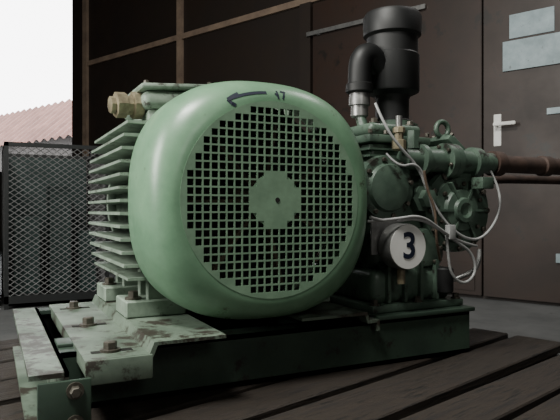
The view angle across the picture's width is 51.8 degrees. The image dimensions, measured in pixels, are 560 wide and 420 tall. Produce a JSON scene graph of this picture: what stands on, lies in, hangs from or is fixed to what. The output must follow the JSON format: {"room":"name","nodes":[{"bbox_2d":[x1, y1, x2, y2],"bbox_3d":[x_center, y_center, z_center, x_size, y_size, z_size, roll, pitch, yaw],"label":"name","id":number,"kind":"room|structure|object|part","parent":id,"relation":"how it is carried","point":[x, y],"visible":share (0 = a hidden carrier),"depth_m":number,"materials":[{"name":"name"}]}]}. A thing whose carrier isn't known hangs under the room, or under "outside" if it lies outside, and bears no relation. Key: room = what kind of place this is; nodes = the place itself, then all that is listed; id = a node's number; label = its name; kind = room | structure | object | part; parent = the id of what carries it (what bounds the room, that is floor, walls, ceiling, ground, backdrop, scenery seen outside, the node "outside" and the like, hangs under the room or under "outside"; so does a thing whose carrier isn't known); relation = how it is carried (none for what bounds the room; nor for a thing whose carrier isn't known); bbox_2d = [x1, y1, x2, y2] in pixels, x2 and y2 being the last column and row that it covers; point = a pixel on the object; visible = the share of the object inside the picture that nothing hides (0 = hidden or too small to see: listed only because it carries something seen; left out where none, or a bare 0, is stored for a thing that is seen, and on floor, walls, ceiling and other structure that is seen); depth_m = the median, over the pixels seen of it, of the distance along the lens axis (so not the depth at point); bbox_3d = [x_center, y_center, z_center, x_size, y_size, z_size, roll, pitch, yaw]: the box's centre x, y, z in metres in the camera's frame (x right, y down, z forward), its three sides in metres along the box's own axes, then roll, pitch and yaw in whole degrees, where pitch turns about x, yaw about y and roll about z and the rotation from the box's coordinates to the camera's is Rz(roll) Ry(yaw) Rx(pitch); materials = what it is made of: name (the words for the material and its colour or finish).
{"room":"machine shed","nodes":[
{"label":"machine shed","id":0,"kind":"room"},
{"bbox_2d":[0,0,559,305],"bbox_3d":[-0.279,-1.304,4.923,11.300,3.700,0.151,0,0,39],"label":"wall","id":1,"kind":"structure","parent":0,"point":[266,49],"depth_m":5.44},
{"bbox_2d":[82,0,88,156],"bbox_3d":[-2.134,-1.254,6.335,0.080,3.600,0.030,0,0,39],"label":"trim","id":2,"kind":"structure","parent":1,"relation":"attached to","point":[85,3],"depth_m":6.32,"materials":[{"name":"brown wood"}]},
{"bbox_2d":[176,0,183,83],"bbox_3d":[-0.925,-1.254,5.341,0.070,3.600,0.027,0,0,40],"label":"trim","id":3,"kind":"structure","parent":1,"relation":"attached to","point":[179,3],"depth_m":5.33,"materials":[{"name":"brown wood"}]},
{"bbox_2d":[87,0,321,65],"bbox_3d":[0.862,-1.599,3.870,7.800,0.050,0.027,0,0,39],"label":"trim","id":4,"kind":"structure","parent":1,"relation":"attached to","point":[296,3],"depth_m":5.10,"materials":[{"name":"brown wood"}]},
{"bbox_2d":[300,2,312,262],"bbox_3d":[0.201,-0.514,4.405,0.100,2.120,0.040,0,0,40],"label":"trim","id":5,"kind":"structure","parent":1,"relation":"attached to","point":[306,9],"depth_m":4.38,"materials":[{"name":"brown metal"}]},
{"bbox_2d":[313,0,482,295],"bbox_3d":[0.751,-0.514,3.955,1.280,2.080,0.036,0,0,39],"label":"leaf","id":6,"kind":"object","parent":1,"relation":"attached to","point":[450,43],"visible":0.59,"depth_m":3.72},
{"bbox_2d":[306,4,425,36],"bbox_3d":[0.578,-1.324,4.061,0.960,0.040,0.032,0,0,40],"label":"bar","id":7,"kind":"object","parent":6,"relation":"attached to","point":[318,32],"visible":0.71,"depth_m":4.16,"materials":[{"name":"metal"}]},
{"bbox_2d":[316,260,474,290],"bbox_3d":[0.738,0.411,3.939,1.200,0.170,0.007,0,0,39],"label":"rail","id":8,"kind":"object","parent":6,"relation":"attached to","point":[459,268],"visible":0.21,"depth_m":3.60,"materials":[{"name":"brown metal"}]},
{"bbox_2d":[484,0,559,302],"bbox_3d":[1.652,-0.514,3.206,1.035,2.080,0.047,0,0,40],"label":"leaf","id":9,"kind":"object","parent":1,"relation":"attached to","point":[522,246],"depth_m":3.38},
{"bbox_3d":[1.306,-0.479,3.465,0.044,0.190,0.006,0,0,39],"label":"handle","id":10,"kind":"part","parent":9,"relation":"part of","materials":[{"name":"silver metal"}]},
{"bbox_3d":[1.306,-0.479,3.465,0.044,0.190,0.006,0,0,39],"label":"plate","id":11,"kind":"part","parent":9,"relation":"part of","materials":[{"name":"silver metal"}]},
{"bbox_2d":[503,6,559,71],"bbox_3d":[1.479,-0.989,3.319,0.386,0.330,0.013,0,0,40],"label":"notice sign","id":12,"kind":"object","parent":9,"relation":"attached to","point":[542,50],"visible":1,"depth_m":3.34,"materials":[{"name":"white paper"}]},
{"bbox_3d":[1.456,-1.084,3.342,0.248,0.140,0.005,0,0,39],"label":"plate","id":13,"kind":"part","parent":12,"relation":"part of","materials":[{"name":"metal"}]},
{"bbox_3d":[1.477,-0.911,3.316,0.386,0.175,0.006,0,0,39],"label":"plate","id":14,"kind":"part","parent":12,"relation":"part of","materials":[{"name":"metal"}]},
{"bbox_2d":[486,151,559,175],"bbox_3d":[1.515,-0.126,2.038,2.110,0.068,0.068,0,0,-27],"label":"pipe","id":15,"kind":"object","parent":1,"relation":"attached to","point":[540,165],"visible":0.88,"depth_m":1.60,"materials":[{"name":"brown metal"}]},
{"bbox_2d":[486,175,559,184],"bbox_3d":[1.455,-0.074,2.120,2.076,0.066,0.026,0,0,-27],"label":"pipe","id":16,"kind":"object","parent":1,"relation":"attached to","point":[504,179],"visible":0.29,"depth_m":1.75,"materials":[{"name":"brown metal"}]},
{"bbox_2d":[0,251,559,354],"bbox_3d":[-2.234,0.596,2.550,11.300,0.100,6.400,0,0,39],"label":"floor","id":17,"kind":"structure","parent":0,"point":[540,321],"depth_m":2.93,"materials":[{"name":"concrete"}]},
{"bbox_2d":[1,141,109,309],"bbox_3d":[-1.424,0.086,3.610,0.563,0.920,0.753,0,0,-27],"label":"mesh fence","id":18,"kind":"object","parent":17,"relation":"on","point":[47,256],"visible":0.77,"depth_m":3.45,"materials":[{"name":"metal"}]},
{"bbox_2d":[0,328,559,419],"bbox_3d":[0.044,0.453,1.359,1.378,0.186,1.492,0,0,-43],"label":"wooden deck","id":19,"kind":"object","parent":17,"relation":"on","point":[500,377],"visible":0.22,"depth_m":1.14,"materials":[{"name":"brown wood"}]},
{"bbox_2d":[13,294,474,419],"bbox_3d":[-0.065,0.295,1.412,1.047,0.130,0.699,0,0,-27],"label":"base frame","id":20,"kind":"object","parent":19,"relation":"on","point":[71,358],"visible":0.88,"depth_m":1.19,"materials":[{"name":"green paint"}]},
{"bbox_3d":[-0.511,0.308,1.201,0.059,0.104,0.675,0,0,-27],"label":"rail","id":21,"kind":"part","parent":20,"relation":"part of","materials":[{"name":"green metal"}]},
{"bbox_3d":[-0.391,0.253,1.113,0.078,0.006,0.060,0,0,-27],"label":"tie plate","id":22,"kind":"part","parent":20,"relation":"part of","materials":[{"name":"green paint"}]},
{"bbox_3d":[-0.338,0.313,0.906,0.080,0.090,0.008,0,0,-27],"label":"rail plate","id":23,"kind":"part","parent":20,"relation":"part of","materials":[{"name":"green paint"}]},
{"bbox_2d":[88,80,366,318],"bbox_3d":[-0.181,-0.037,1.470,0.527,0.534,0.732,0,0,-27],"label":"motor","id":24,"kind":"object","parent":20,"relation":"on","point":[220,204],"visible":1,"depth_m":1.19,"materials":[{"name":"green paint"}]},
{"bbox_3d":[-0.276,-0.278,1.406,0.180,0.026,0.240,0,0,-27],"label":"terminal box lid","id":25,"kind":"part","parent":24,"relation":"part of","materials":[{"name":"green paint"}]},
{"bbox_2d":[180,101,357,298],"bbox_3d":[-0.009,-0.020,1.149,0.392,0.392,0.002,0,0,-27],"label":"grille","id":26,"kind":"object","parent":24,"relation":"attached to","point":[274,198],"depth_m":1.14,"materials":[{"name":"green metal"}]},
{"bbox_3d":[-0.010,-0.020,1.150,0.109,0.109,0.002,0,0,-27],"label":"hub plate","id":27,"kind":"part","parent":24,"relation":"part of","materials":[{"name":"green paint"}]},
{"bbox_2d":[312,5,500,313],"bbox_3d":[0.313,-0.148,1.581,0.453,0.786,0.438,0,0,-27],"label":"reciprocating compressor","id":28,"kind":"object","parent":20,"relation":"on","point":[426,197],"visible":0.96,"depth_m":1.46,"materials":[{"name":"paint"}]},
{"bbox_3d":[0.290,-0.194,1.405,0.016,0.070,0.016,0,0,-27],"label":"valve stem","id":29,"kind":"part","parent":28,"relation":"part of","materials":[{"name":"metal"}]},
{"bbox_3d":[0.286,0.154,1.364,0.018,0.040,0.018,0,0,-4],"label":"gauge stem","id":30,"kind":"part","parent":28,"relation":"part of","materials":[{"name":"gold metal"}]},
{"bbox_2d":[493,121,515,126],"bbox_3d":[1.330,-0.509,3.407,0.128,0.020,0.054,0,0,39],"label":"lever","id":31,"kind":"object","parent":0,"point":[496,124],"depth_m":3.39,"materials":[{"name":"silver metal"}]},
{"label":"outside","id":32,"kind":"structure","parent":0,"visible":0},
{"bbox_3d":[-3.279,1.096,15.200,18.000,0.100,11.800,0,0,39],"label":"ground","id":33,"kind":"structure","parent":32,"visible":0},
{"bbox_2d":[0,99,71,171],"bbox_3d":[-4.147,-0.896,13.518,12.800,3.885,2.500,0,0,39],"label":"roof","id":34,"kind":"object","parent":33,"relation":"on","point":[48,124],"visible":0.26,"depth_m":14.06,"materials":[{"name":"paint"}]}
]}

